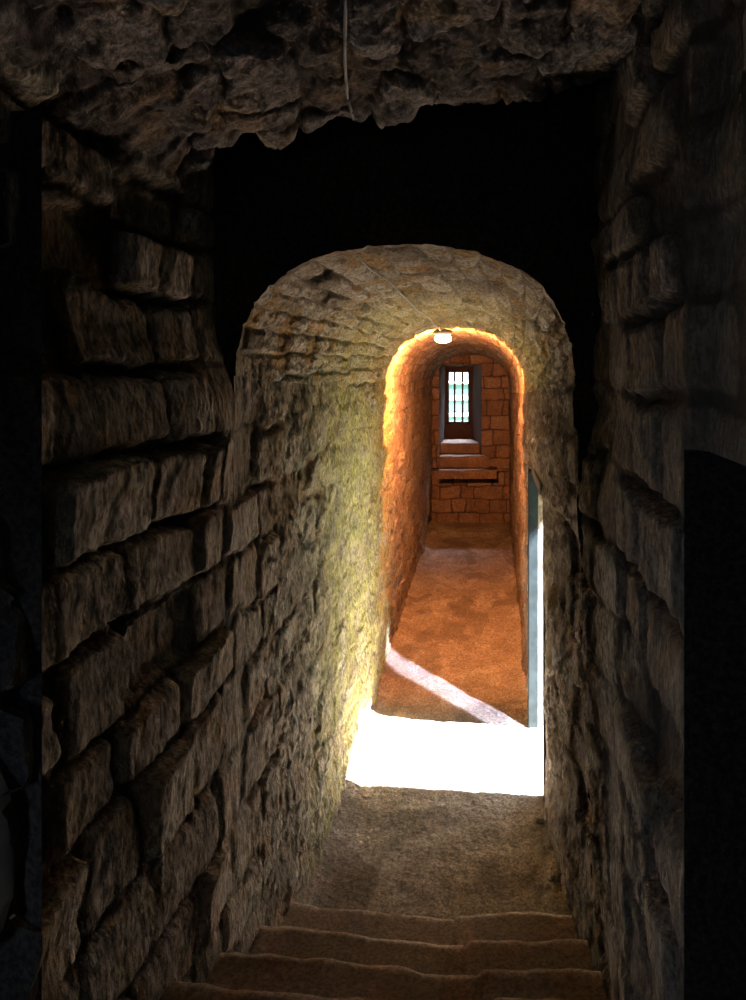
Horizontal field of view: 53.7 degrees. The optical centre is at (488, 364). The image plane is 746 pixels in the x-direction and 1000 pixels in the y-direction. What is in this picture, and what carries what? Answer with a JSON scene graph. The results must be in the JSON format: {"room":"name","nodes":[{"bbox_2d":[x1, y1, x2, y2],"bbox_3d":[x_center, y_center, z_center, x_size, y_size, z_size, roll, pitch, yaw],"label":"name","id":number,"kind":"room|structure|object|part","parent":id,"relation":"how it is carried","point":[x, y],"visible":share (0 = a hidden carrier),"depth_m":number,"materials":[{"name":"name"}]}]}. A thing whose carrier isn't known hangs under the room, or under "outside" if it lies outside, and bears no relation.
{"room":"stone stairway passage","nodes":[
{"label":"stone stairway passage","id":0,"kind":"room"},
{"bbox_2d":[0,51,432,999],"bbox_3d":[-0.760,0.630,4.275,0.192,3.060,10.550,0,0,0],"label":"wall","id":1,"kind":"structure","parent":0,"point":[156,472],"depth_m":1.70,"materials":[{"name":"stone"}]},
{"bbox_2d":[0,109,41,999],"bbox_3d":[-1.205,0.880,0.750,1.010,2.560,1.100,0,0,0],"label":"trim","id":2,"kind":"structure","parent":1,"relation":"attached to","point":[20,263],"depth_m":1.13,"materials":[{"name":"black stone"}]},
{"bbox_2d":[0,770,13,931],"bbox_3d":[-0.802,0.767,1.145,0.111,0.313,0.106,0,0,0],"label":"stone","id":3,"kind":"object","parent":2,"relation":"in","point":[6,851],"visible":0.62,"depth_m":1.13,"materials":[{"name":"grey stone"}]},
{"bbox_2d":[0,0,692,189],"bbox_3d":[-0.265,-0.980,0.391,1.370,1.241,2.782,0,0,0],"label":"ceiling","id":4,"kind":"structure","parent":0,"point":[177,82],"depth_m":1.40,"materials":[{"name":"brown stone"}]},
{"bbox_2d":[236,244,574,393],"bbox_3d":[-0.238,0.001,5.790,1.050,0.714,7.522,0,0,0],"label":"vault","id":5,"kind":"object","parent":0,"point":[331,320],"visible":0.97,"depth_m":2.85,"materials":[{"name":"stone"}]},
{"bbox_2d":[343,0,442,330],"bbox_3d":[-0.339,-0.597,3.039,0.134,0.732,4.082,0,0,-1],"label":"cable","id":6,"kind":"object","parent":5,"relation":"attached to","point":[345,1],"visible":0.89,"depth_m":1.51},
{"bbox_2d":[433,328,452,342],"bbox_3d":[-0.325,-0.207,5.100,0.140,0.105,0.110,0,0,0],"label":"lamp","id":7,"kind":"object","parent":5,"relation":"attached to","point":[443,336],"visible":0.92,"depth_m":5.07,"materials":[{"name":"white glass"}]},
{"bbox_3d":[-0.325,-0.185,5.100,0.120,0.060,0.090,0,0,0],"label":"lamp glass","id":8,"kind":"part","parent":7,"relation":"part of","materials":[{"name":"white glass"}]},
{"bbox_2d":[301,520,569,921],"bbox_3d":[-0.105,2.063,5.900,1.510,0.099,7.400,0,0,0],"label":"floor","id":9,"kind":"structure","parent":0,"point":[442,798],"depth_m":3.75,"materials":[{"name":"brown stone"}]},
{"bbox_2d":[281,902,576,946],"bbox_3d":[-0.201,2.029,2.395,1.185,0.225,0.384,0,0,4],"label":"stone step","id":10,"kind":"structure","parent":9,"relation":"on","point":[527,926],"depth_m":2.48,"materials":[{"name":"brown stone"}]},
{"bbox_2d":[249,925,591,975],"bbox_3d":[-0.200,1.847,2.066,1.160,0.221,0.418,0,0,0],"label":"stone step","id":11,"kind":"structure","parent":10,"relation":"on","point":[477,956],"depth_m":2.15,"materials":[{"name":"brown stone"}]},
{"bbox_2d":[204,952,607,999],"bbox_3d":[-0.200,1.666,1.734,1.182,0.220,0.379,0,0,3],"label":"stone step","id":12,"kind":"structure","parent":11,"relation":"on","point":[320,977],"depth_m":1.84,"materials":[{"name":"brown stone"}]},
{"bbox_2d":[159,981,561,999],"bbox_3d":[-0.200,1.484,0.356,1.160,0.217,2.572,0,0,0],"label":"stone step","id":13,"kind":"structure","parent":12,"relation":"on","point":[176,990],"depth_m":1.59,"materials":[{"name":"brown stone"}]},
{"bbox_2d":[535,815,544,823],"bbox_3d":[0.240,2.078,3.302,0.056,0.027,0.056,0,0,6],"label":"stone fragment","id":14,"kind":"object","parent":9,"relation":"on","point":[540,818],"visible":0.88,"depth_m":3.29,"materials":[{"name":"brown stone"}]},
{"bbox_2d":[542,844,551,849],"bbox_3d":[0.252,2.080,3.115,0.039,0.017,0.034,0,0,-18],"label":"stone fragment","id":15,"kind":"object","parent":9,"relation":"on","point":[545,846],"visible":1,"depth_m":3.11,"materials":[{"name":"brown stone"}]},
{"bbox_2d":[548,870,559,881],"bbox_3d":[0.264,2.077,2.932,0.048,0.036,0.064,0,0,22],"label":"stone fragment","id":16,"kind":"object","parent":9,"relation":"on","point":[554,876],"visible":1,"depth_m":2.92,"materials":[{"name":"brown stone"}]},
{"bbox_2d":[208,81,700,913],"bbox_3d":[-0.200,-0.110,2.012,2.200,4.539,0.037,0,0,0],"label":"wall","id":17,"kind":"structure","parent":0,"point":[512,184],"depth_m":2.01,"materials":[{"name":"black stone"}]},
{"bbox_2d":[431,355,509,522],"bbox_3d":[-0.200,0.900,9.454,1.400,2.600,0.144,0,0,0],"label":"wall","id":18,"kind":"structure","parent":0,"point":[453,500],"depth_m":9.49,"materials":[{"name":"stone"}]},
{"bbox_2d":[447,370,469,423],"bbox_3d":[-0.435,0.459,10.345,0.340,0.773,0.050,0,0,0],"label":"window","id":19,"kind":"structure","parent":18,"relation":"in","point":[448,371],"depth_m":10.32,"materials":[{"name":"metal"}]},
{"bbox_2d":[439,466,496,478],"bbox_3d":[-0.265,1.384,9.427,0.730,0.117,0.587,0,0,0],"label":"stone ledge","id":20,"kind":"object","parent":18,"relation":"on","point":[449,472],"visible":0.77,"depth_m":9.14,"materials":[{"name":"brown stone"}]},
{"bbox_2d":[439,453,488,467],"bbox_3d":[-0.323,1.262,9.667,0.645,0.163,0.586,0,0,0],"label":"stone ledge","id":21,"kind":"object","parent":20,"relation":"on","point":[475,460],"visible":0.79,"depth_m":9.38,"materials":[{"name":"brown stone"}]},
{"bbox_2d":[441,438,478,452],"bbox_3d":[-0.385,1.112,9.977,0.550,0.142,0.647,0,0,0],"label":"stone ledge","id":22,"kind":"object","parent":21,"relation":"on","point":[448,445],"visible":0.9,"depth_m":9.66,"materials":[{"name":"brown stone"}]},
{"bbox_2d":[439,365,508,469],"bbox_3d":[-0.250,0.275,10.030,1.900,4.050,1.100,0,0,0],"label":"trim","id":23,"kind":"structure","parent":18,"relation":"attached to","point":[472,430],"depth_m":10.11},
{"bbox_2d":[508,0,745,999],"bbox_3d":[0.422,0.275,5.100,0.416,4.050,12.200,0,0,0],"label":"wall","id":24,"kind":"structure","parent":0,"point":[658,361],"depth_m":1.45,"materials":[{"name":"stone"}]},
{"bbox_2d":[528,464,545,801],"bbox_3d":[0.264,1.337,3.848,0.072,1.525,0.765,0,0,0],"label":"door frame","id":25,"kind":"structure","parent":24,"relation":"attached to","point":[535,484],"depth_m":4.17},
{"bbox_3d":[0.257,1.353,4.202,0.057,1.495,0.055,0,0,0],"label":"jamb post","id":26,"kind":"part","parent":25,"relation":"part of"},
{"bbox_3d":[0.273,0.603,3.850,0.055,0.055,0.740,0,0,0],"label":"head rail","id":27,"kind":"part","parent":25,"relation":"part of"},
{"bbox_3d":[0.271,1.353,3.493,0.018,1.495,0.055,0,0,0],"label":"jamb post","id":28,"kind":"part","parent":25,"relation":"part of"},
{"bbox_2d":[684,450,745,999],"bbox_3d":[0.725,1.120,0.655,0.850,2.080,1.010,0,0,0],"label":"niche","id":29,"kind":"object","parent":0,"point":[714,485],"visible":0.84,"depth_m":1.11,"materials":[{"name":"black stone"}]},
{"label":"ground","id":30,"kind":"structure","parent":0,"visible":0},
{"bbox_2d":[449,381,467,420],"bbox_3d":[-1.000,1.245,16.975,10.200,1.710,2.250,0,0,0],"label":"building","id":31,"kind":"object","parent":30,"relation":"on","point":[451,383],"visible":0.02,"depth_m":16.00,"materials":[{"name":"stone"}]}
]}

